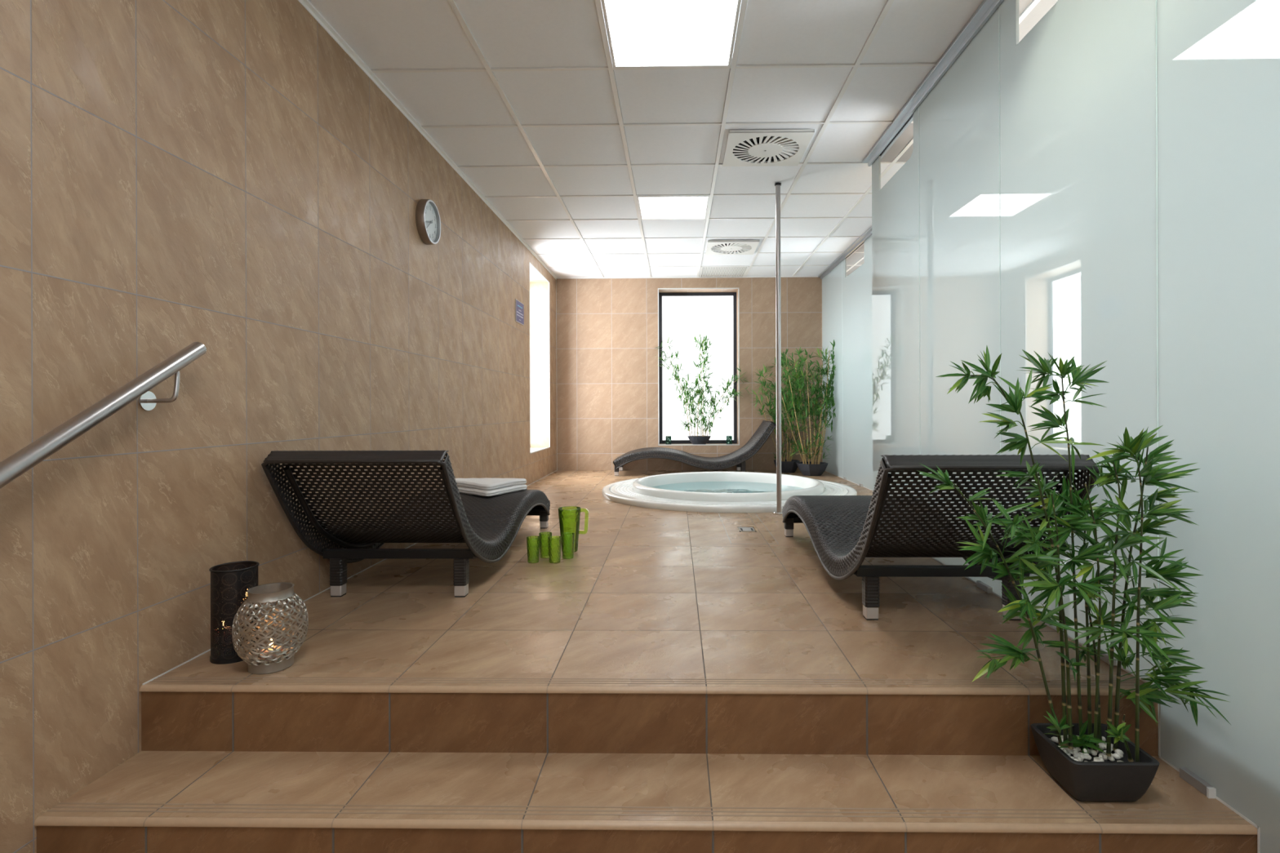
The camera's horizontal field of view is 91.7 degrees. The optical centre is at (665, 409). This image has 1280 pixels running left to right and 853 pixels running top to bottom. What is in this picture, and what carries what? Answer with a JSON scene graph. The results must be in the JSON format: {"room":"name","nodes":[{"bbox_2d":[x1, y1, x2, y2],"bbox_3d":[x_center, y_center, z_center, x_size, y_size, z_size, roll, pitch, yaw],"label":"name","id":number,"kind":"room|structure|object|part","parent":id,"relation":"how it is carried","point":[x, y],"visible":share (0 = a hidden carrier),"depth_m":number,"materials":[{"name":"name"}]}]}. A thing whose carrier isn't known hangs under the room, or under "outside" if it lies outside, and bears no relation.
{"room":"spa","nodes":[
{"label":"spa","id":0,"kind":"room"},
{"bbox_2d":[0,0,556,852],"bbox_3d":[-1.487,-0.261,2.856,0.001,2.904,10.265,0,0,1],"label":"wall","id":1,"kind":"structure","parent":0,"point":[224,176],"depth_m":1.95,"materials":[{"name":"tile"}]},
{"bbox_2d":[0,341,206,488],"bbox_3d":[-1.463,0.297,1.074,0.100,1.003,1.661,0,0,1],"label":"handrail","id":2,"kind":"object","parent":1,"relation":"attached to","point":[14,466],"visible":1,"depth_m":1.56,"materials":[{"name":"metal"}]},
{"bbox_3d":[-1.456,-0.064,1.801,0.085,0.094,0.025,0,0,1],"label":"bracket arm","id":3,"kind":"part","parent":2,"relation":"part of","materials":[{"name":"metal"}]},
{"bbox_2d":[142,280,557,684],"bbox_3d":[-1.454,-0.445,4.883,0.004,2.475,6.210,0,0,1],"label":"trim","id":4,"kind":"structure","parent":1,"relation":"attached to","point":[187,661],"depth_m":2.61,"materials":[{"name":"grey plastic"}]},
{"bbox_2d":[297,0,557,279],"bbox_3d":[-1.481,-1.675,2.856,0.022,0.024,10.265,0,0,1],"label":"trim","id":5,"kind":"structure","parent":1,"relation":"attached to","point":[306,4],"depth_m":3.43,"materials":[{"name":"white paint"}]},
{"bbox_2d":[415,199,440,244],"bbox_3d":[-1.449,-1.143,3.793,0.052,0.266,0.266,0,0,1],"label":"wall clock","id":6,"kind":"object","parent":1,"relation":"attached to","point":[428,220],"visible":1,"depth_m":3.77,"materials":[{"name":"metal"}]},
{"bbox_2d":[515,298,524,325],"bbox_3d":[-1.434,-0.948,6.091,0.010,0.214,0.304,0,0,1],"label":"wall sign","id":7,"kind":"object","parent":1,"relation":"attached to","point":[519,307],"visible":1,"depth_m":6.07,"materials":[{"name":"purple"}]},
{"bbox_2d":[528,262,550,453],"bbox_3d":[-1.592,-0.537,7.038,0.342,2.027,1.045,0,0,1],"label":"window","id":8,"kind":"structure","parent":1,"relation":"in","point":[539,286],"depth_m":7.55,"materials":[{"name":"glass"}]},
{"bbox_2d":[169,470,1131,675],"bbox_3d":[0.964,0.783,4.891,4.831,0.001,6.120,0,0,1],"label":"floor","id":9,"kind":"structure","parent":0,"point":[644,590],"depth_m":2.41,"materials":[{"name":"tile"}]},
{"bbox_2d":[208,560,259,664],"bbox_3d":[-1.380,0.646,1.987,0.132,0.289,0.132,0,0,1],"label":"lantern","id":10,"kind":"object","parent":9,"relation":"on","point":[244,577],"visible":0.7,"depth_m":1.93,"materials":[{"name":"metal"}]},
{"bbox_2d":[214,621,231,655],"bbox_3d":[-1.397,0.724,1.957,0.044,0.127,0.044,0,0,1],"label":"tealight candle","id":11,"kind":"object","parent":10,"relation":"on","point":[224,621],"visible":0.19,"depth_m":1.94,"materials":[{"name":"wax"}]},
{"bbox_3d":[-1.379,0.784,1.987,0.130,0.013,0.130,0,0,1],"label":"plate","id":12,"kind":"part","parent":10,"relation":"part of","materials":[{"name":"black metal"}]},
{"bbox_2d":[231,582,308,674],"bbox_3d":[-1.211,0.670,1.904,0.197,0.241,0.198,0,0,27],"label":"lantern","id":13,"kind":"object","parent":9,"relation":"on","point":[265,595],"visible":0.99,"depth_m":1.85,"materials":[{"name":"silver metal"}]},
{"bbox_2d":[260,639,282,662],"bbox_3d":[-1.204,0.743,1.894,0.056,0.088,0.056,0,0,1],"label":"tealight candle","id":14,"kind":"object","parent":13,"relation":"on","point":[274,646],"visible":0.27,"depth_m":1.88,"materials":[{"name":"wax"}]},
{"bbox_2d":[261,450,550,597],"bbox_3d":[-1.119,0.472,3.201,0.673,0.637,1.925,0,0,1],"label":"lounger","id":15,"kind":"object","parent":9,"relation":"on","point":[489,526],"visible":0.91,"depth_m":2.50,"materials":[{"name":"wicker"}]},
{"bbox_3d":[-1.414,0.436,3.214,0.022,0.438,1.777,0,0,1],"label":"frame rail","id":16,"kind":"part","parent":15,"relation":"part of","materials":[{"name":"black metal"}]},
{"bbox_3d":[-1.389,0.686,2.632,0.053,0.114,0.053,0,0,1],"label":"leg","id":17,"kind":"part","parent":15,"relation":"part of","materials":[{"name":"wicker"}]},
{"bbox_3d":[-1.134,0.172,2.280,0.652,0.038,0.069,0,0,1],"label":"head panel","id":18,"kind":"part","parent":15,"relation":"part of","materials":[{"name":"wicker"}]},
{"bbox_3d":[-0.865,0.684,2.624,0.053,0.114,0.053,0,0,1],"label":"leg","id":19,"kind":"part","parent":15,"relation":"part of","materials":[{"name":"wicker"}]},
{"bbox_3d":[-0.824,0.434,3.205,0.022,0.438,1.777,0,0,1],"label":"frame rail","id":20,"kind":"part","parent":15,"relation":"part of","materials":[{"name":"black metal"}]},
{"bbox_2d":[441,484,527,497],"bbox_3d":[-1.090,0.483,3.732,0.428,0.063,0.313,0,0,34],"label":"folded towel","id":21,"kind":"object","parent":15,"relation":"on","point":[518,487],"visible":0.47,"depth_m":3.58,"materials":[{"name":"white fabric"}]},
{"bbox_2d":[455,477,526,490],"bbox_3d":[-1.092,0.447,3.736,0.423,0.060,0.308,0,0,33],"label":"folded towel","id":22,"kind":"object","parent":21,"relation":"on","point":[486,484],"visible":0.88,"depth_m":3.61,"materials":[{"name":"white fabric"}]},
{"bbox_3d":[-1.103,0.657,4.144,0.652,0.090,0.039,0,0,1],"label":"foot panel","id":23,"kind":"part","parent":15,"relation":"part of","materials":[{"name":"wicker"}]},
{"bbox_3d":[-0.808,0.708,4.118,0.053,0.066,0.053,0,0,1],"label":"leg","id":24,"kind":"part","parent":15,"relation":"part of","materials":[{"name":"wicker"}]},
{"bbox_2d":[526,535,540,563],"bbox_3d":[-0.683,0.724,3.196,0.069,0.129,0.069,0,0,1],"label":"plastic cup","id":25,"kind":"object","parent":9,"relation":"on","point":[529,561],"visible":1,"depth_m":3.18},
{"bbox_2d":[538,531,551,558],"bbox_3d":[-0.640,0.724,3.300,0.069,0.129,0.069,0,0,1],"label":"plastic cup","id":26,"kind":"object","parent":9,"relation":"on","point":[540,534],"visible":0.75,"depth_m":3.28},
{"bbox_2d":[547,535,561,563],"bbox_3d":[-0.572,0.724,3.194,0.069,0.129,0.069,0,0,1],"label":"plastic cup","id":27,"kind":"object","parent":9,"relation":"on","point":[558,561],"visible":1,"depth_m":3.18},
{"bbox_2d":[561,532,574,559],"bbox_3d":[-0.517,0.724,3.284,0.069,0.129,0.069,0,0,1],"label":"plastic cup","id":28,"kind":"object","parent":9,"relation":"on","point":[564,557],"visible":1,"depth_m":3.27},
{"bbox_2d":[558,506,588,552],"bbox_3d":[-0.522,0.669,3.451,0.155,0.239,0.126,0,0,-32],"label":"plastic jug","id":29,"kind":"object","parent":9,"relation":"on","point":[579,508],"visible":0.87,"depth_m":3.42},
{"bbox_2d":[613,420,776,475],"bbox_3d":[0.344,0.467,7.611,1.925,0.637,0.673,0,0,1],"label":"lounger","id":30,"kind":"object","parent":9,"relation":"on","point":[738,458],"visible":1,"depth_m":7.29,"materials":[{"name":"black wicker"}]},
{"bbox_3d":[0.331,0.430,7.316,1.777,0.438,0.022,0,0,1],"label":"frame rail","id":31,"kind":"part","parent":30,"relation":"part of","materials":[{"name":"black wicker"}]},
{"bbox_3d":[0.914,0.678,7.340,0.053,0.114,0.053,0,0,1],"label":"leg","id":32,"kind":"part","parent":30,"relation":"part of","materials":[{"name":"wicker"}]},
{"bbox_2d":[602,471,857,512],"bbox_3d":[0.577,1.015,5.854,2.344,0.678,2.344,0,0,1],"label":"whirlpool","id":33,"kind":"object","parent":9,"relation":"in","point":[692,491],"visible":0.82,"depth_m":5.53,"materials":[{"name":"white plastic"}]},
{"bbox_2d":[632,471,824,502],"bbox_3d":[0.577,1.015,5.854,1.778,0.678,1.778,0,0,1],"label":"basin","id":34,"kind":"object","parent":33,"relation":"in","point":[692,486],"depth_m":6.29,"materials":[{"name":"ceramic"}]},
{"bbox_2d":[718,513,778,544],"bbox_3d":[0.525,0.784,4.126,0.278,0.006,1.042,0,0,1],"label":"floor hatch","id":35,"kind":"object","parent":9,"relation":"on","point":[741,529],"visible":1,"depth_m":4.00,"materials":[{"name":"grey"}]},
{"bbox_2d":[773,182,782,514],"bbox_3d":[0.844,-0.453,4.651,0.092,2.473,0.092,0,0,1],"label":"steel pole","id":36,"kind":"object","parent":9,"relation":"on","point":[778,300],"visible":0.91,"depth_m":4.63,"materials":[{"name":"silver metal"}]},
{"bbox_2d":[751,348,814,472],"bbox_3d":[1.448,-0.001,7.693,0.907,1.564,0.441,0,0,1],"label":"bamboo","id":37,"kind":"object","parent":9,"relation":"on","point":[788,465],"visible":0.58,"depth_m":7.64,"materials":[{"name":"plant"}]},
{"bbox_2d":[766,339,835,475],"bbox_3d":[1.571,-0.015,7.320,0.799,1.592,0.520,0,0,1],"label":"bamboo","id":38,"kind":"object","parent":9,"relation":"on","point":[806,468],"visible":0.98,"depth_m":7.28,"materials":[{"name":"plant"}]},
{"bbox_2d":[782,454,1099,620],"bbox_3d":[1.037,0.464,2.893,0.673,0.637,1.925,0,0,1],"label":"lounger","id":39,"kind":"object","parent":9,"relation":"on","point":[849,530],"visible":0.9,"depth_m":2.20,"materials":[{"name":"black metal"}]},
{"bbox_3d":[0.757,0.703,3.819,0.053,0.066,0.053,0,0,1],"label":"leg","id":40,"kind":"part","parent":39,"relation":"part of","materials":[{"name":"wicker"}]},
{"bbox_3d":[1.052,0.650,3.836,0.652,0.090,0.039,0,0,1],"label":"foot panel","id":41,"kind":"part","parent":39,"relation":"part of","materials":[{"name":"wicker"}]},
{"bbox_3d":[0.767,0.679,2.323,0.053,0.114,0.053,0,0,1],"label":"leg","id":42,"kind":"part","parent":39,"relation":"part of","materials":[{"name":"wicker"}]},
{"bbox_3d":[0.742,0.429,2.905,0.022,0.438,1.777,0,0,1],"label":"frame rail","id":43,"kind":"part","parent":39,"relation":"part of","materials":[{"name":"black metal"}]},
{"bbox_3d":[1.021,0.165,1.971,0.652,0.038,0.069,0,0,1],"label":"head panel","id":44,"kind":"part","parent":39,"relation":"part of","materials":[{"name":"wicker"}]},
{"bbox_3d":[1.291,0.677,2.315,0.053,0.114,0.053,0,0,1],"label":"leg","id":45,"kind":"part","parent":39,"relation":"part of","materials":[{"name":"wicker"}]},
{"bbox_3d":[1.332,0.427,2.896,0.022,0.438,1.777,0,0,1],"label":"frame rail","id":46,"kind":"part","parent":39,"relation":"part of","materials":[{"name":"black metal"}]},
{"bbox_2d":[308,0,1057,277],"bbox_3d":[0.634,-1.720,2.933,5.487,0.060,10.685,0,0,1],"label":"ceiling","id":47,"kind":"structure","parent":0,"point":[527,99],"depth_m":3.51,"materials":[{"name":"white paint"}]},
{"bbox_2d":[600,0,741,67],"bbox_3d":[0.025,-1.697,2.767,0.579,0.021,0.593,0,0,1],"label":"recessed light","id":48,"kind":"object","parent":47,"relation":"in","point":[642,33],"visible":1,"depth_m":2.78,"materials":[{"name":"white paint"}]},
{"bbox_2d":[636,195,709,219],"bbox_3d":[0.063,-1.697,5.219,0.579,0.021,0.593,0,0,1],"label":"recessed light","id":49,"kind":"object","parent":47,"relation":"in","point":[655,207],"visible":0.99,"depth_m":5.21,"materials":[{"name":"white paint"}]},
{"bbox_2d":[698,266,749,277],"bbox_3d":[0.709,-1.702,7.655,0.576,0.028,0.588,0,0,1],"label":"ceiling vent","id":50,"kind":"object","parent":47,"relation":"in","point":[729,271],"visible":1,"depth_m":7.66,"materials":[{"name":"white metal"}]},
{"bbox_2d":[705,240,759,254],"bbox_3d":[0.682,-1.679,6.462,0.516,0.022,0.516,0,0,1],"label":"ceiling vent","id":51,"kind":"object","parent":47,"relation":"in","point":[748,246],"visible":1,"depth_m":6.40,"materials":[{"name":"white metal"}]},
{"bbox_2d":[722,128,814,166],"bbox_3d":[0.644,-1.679,4.010,0.516,0.022,0.516,0,0,1],"label":"ceiling vent","id":52,"kind":"object","parent":47,"relation":"in","point":[757,145],"visible":1,"depth_m":3.96,"materials":[{"name":"white metal"}]},
{"bbox_2d":[556,275,822,470],"bbox_3d":[1.007,-0.444,7.951,4.831,2.554,0.001,0,0,1],"label":"wall","id":53,"kind":"structure","parent":0,"point":[607,328],"depth_m":7.97,"materials":[{"name":"tile"}]},
{"bbox_2d":[657,287,739,445],"bbox_3d":[0.423,-0.544,8.129,1.051,2.027,0.342,0,0,1],"label":"window","id":54,"kind":"structure","parent":53,"relation":"in","point":[683,313],"depth_m":8.26,"materials":[{"name":"glass"}]},
{"bbox_2d":[665,435,671,444],"bbox_3d":[0.035,0.407,8.095,0.074,0.108,0.075,0,0,1],"label":"tealight holder","id":55,"kind":"object","parent":54,"relation":"on","point":[668,438],"visible":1,"depth_m":8.06,"materials":[{"name":"green glass"}]},
{"bbox_2d":[657,333,749,444],"bbox_3d":[0.479,-0.269,8.003,1.223,1.458,0.444,0,0,10],"label":"bamboo","id":56,"kind":"object","parent":54,"relation":"on","point":[697,439],"visible":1,"depth_m":8.03,"materials":[{"name":"plant"}]},
{"bbox_2d":[725,435,732,444],"bbox_3d":[0.823,0.405,8.083,0.074,0.108,0.075,0,0,1],"label":"tealight holder","id":57,"kind":"object","parent":54,"relation":"on","point":[728,438],"visible":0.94,"depth_m":8.05,"materials":[{"name":"green glass"}]},
{"bbox_2d":[557,275,847,278],"bbox_3d":[1.003,-1.691,7.941,4.831,0.008,0.020,0,0,1],"label":"trim","id":58,"kind":"structure","parent":53,"relation":"attached to","point":[761,276],"depth_m":7.94,"materials":[{"name":"white paint"}]},
{"bbox_2d":[687,435,711,444],"bbox_3d":[0.436,0.406,8.088,0.306,0.108,0.214,0,0,1],"label":"pot","id":59,"kind":"object","parent":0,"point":[693,439],"depth_m":8.02,"materials":[{"name":"ceramic"}]},
{"bbox_2d":[773,459,799,472],"bbox_3d":[1.494,0.709,7.678,0.303,0.145,0.303,0,0,1],"label":"pot","id":60,"kind":"object","parent":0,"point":[787,465],"depth_m":7.56,"materials":[{"name":"ceramic"}]},
{"bbox_2d":[795,462,827,475],"bbox_3d":[1.724,0.708,7.319,0.349,0.145,0.349,0,0,1],"label":"pot","id":61,"kind":"object","parent":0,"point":[807,468],"depth_m":7.21,"materials":[{"name":"ceramic"}]},
{"bbox_2d":[817,226,872,490],"bbox_3d":[1.957,-0.462,5.903,0.080,2.484,4.065,0,0,1],"label":"glass wall","id":62,"kind":"structure","parent":0,"point":[846,301],"depth_m":6.64,"materials":[{"name":"white glass"}]},
{"bbox_3d":[1.997,-0.447,7.449,0.012,2.440,0.964,0,0,1],"label":"glass panel","id":63,"kind":"part","parent":62,"relation":"part of","materials":[{"name":"clear glass"}]},
{"bbox_3d":[1.953,-1.682,5.903,0.080,0.044,4.065,0,0,1],"label":"rail","id":64,"kind":"part","parent":62,"relation":"part of","materials":[{"name":"metal"}]},
{"bbox_3d":[1.965,-0.446,5.417,0.012,2.440,3.093,0,0,1],"label":"glass panel","id":65,"kind":"part","parent":62,"relation":"part of","materials":[{"name":"clear glass"}]},
{"bbox_2d":[862,0,1279,852],"bbox_3d":[1.341,-0.274,0.960,0.085,2.857,6.562,0,0,1],"label":"glass","id":66,"kind":"object","parent":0,"point":[1100,184],"visible":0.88,"depth_m":1.83,"materials":[{"name":"white glass"}]},
{"bbox_3d":[1.404,-0.445,3.811,0.012,2.440,0.816,0,0,1],"label":"glass panel","id":67,"kind":"part","parent":66,"relation":"part of","materials":[{"name":"clear glass"}]},
{"bbox_3d":[1.337,-1.680,0.960,0.085,0.044,6.562,0,0,1],"label":"rail","id":68,"kind":"part","parent":66,"relation":"part of","materials":[{"name":"metal"}]},
{"bbox_3d":[1.391,-0.444,2.979,0.012,2.440,0.839,0,0,1],"label":"glass panel","id":69,"kind":"part","parent":66,"relation":"part of","materials":[{"name":"clear glass"}]},
{"bbox_2d":[976,580,992,593],"bbox_3d":[1.375,0.769,2.681,0.018,0.026,0.103,0,0,1],"label":"glass clamp","id":70,"kind":"object","parent":66,"relation":"attached to","point":[981,585],"visible":1,"depth_m":2.67,"materials":[{"name":"grey"}]},
{"bbox_3d":[1.378,-0.444,2.141,0.012,2.440,0.830,0,0,1],"label":"glass panel","id":71,"kind":"part","parent":66,"relation":"part of","materials":[{"name":"clear glass"}]},
{"bbox_2d":[1089,644,1116,665],"bbox_3d":[1.364,0.769,1.940,0.018,0.026,0.099,0,0,1],"label":"glass clamp","id":72,"kind":"object","parent":66,"relation":"attached to","point":[1105,658],"visible":0.27,"depth_m":1.91,"materials":[{"name":"grey"}]},
{"bbox_3d":[1.363,0.769,1.942,0.017,0.026,0.093,0,0,1],"label":"clamp plate","id":73,"kind":"part","parent":72,"relation":"part of","materials":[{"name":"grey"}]},
{"bbox_2d":[1179,767,1216,798],"bbox_3d":[1.359,0.955,1.587,0.018,0.026,0.091,0,0,1],"label":"glass clamp","id":74,"kind":"object","parent":66,"relation":"attached to","point":[1185,774],"visible":1,"depth_m":1.58,"materials":[{"name":"grey"}]},
{"bbox_3d":[1.340,-0.257,-0.299,0.012,2.815,4.043,0,0,1],"label":"glass panel","id":75,"kind":"part","parent":66,"relation":"part of","materials":[{"name":"clear glass"}]},
{"bbox_2d":[1030,723,1159,801],"bbox_3d":[1.086,0.910,1.583,0.214,0.119,0.196,0,0,1],"label":"planter","id":76,"kind":"object","parent":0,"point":[1114,772],"depth_m":1.52,"materials":[{"name":"ceramic"}]},
{"label":"floor","id":77,"kind":"structure","parent":0,"visible":0},
{"bbox_2d":[33,751,1257,852],"bbox_3d":[-0.061,1.066,1.605,2.882,0.187,0.302,0,0,1],"label":"step","id":78,"kind":"structure","parent":77,"relation":"on","point":[153,802],"depth_m":1.51,"materials":[{"name":"tile"}]},
{"bbox_2d":[139,671,1158,756],"bbox_3d":[-0.059,0.879,1.796,2.882,0.187,0.101,0,0,1],"label":"step","id":79,"kind":"structure","parent":78,"relation":"on","point":[690,713],"depth_m":1.76,"materials":[{"name":"tile"}]},
{"bbox_2d":[918,346,1231,801],"bbox_3d":[0.955,0.419,1.543,0.764,1.162,0.315,0,0,1],"label":"bamboo","id":80,"kind":"object","parent":78,"relation":"on","point":[1095,762],"visible":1,"depth_m":1.55,"materials":[{"name":"plant"}]}
]}

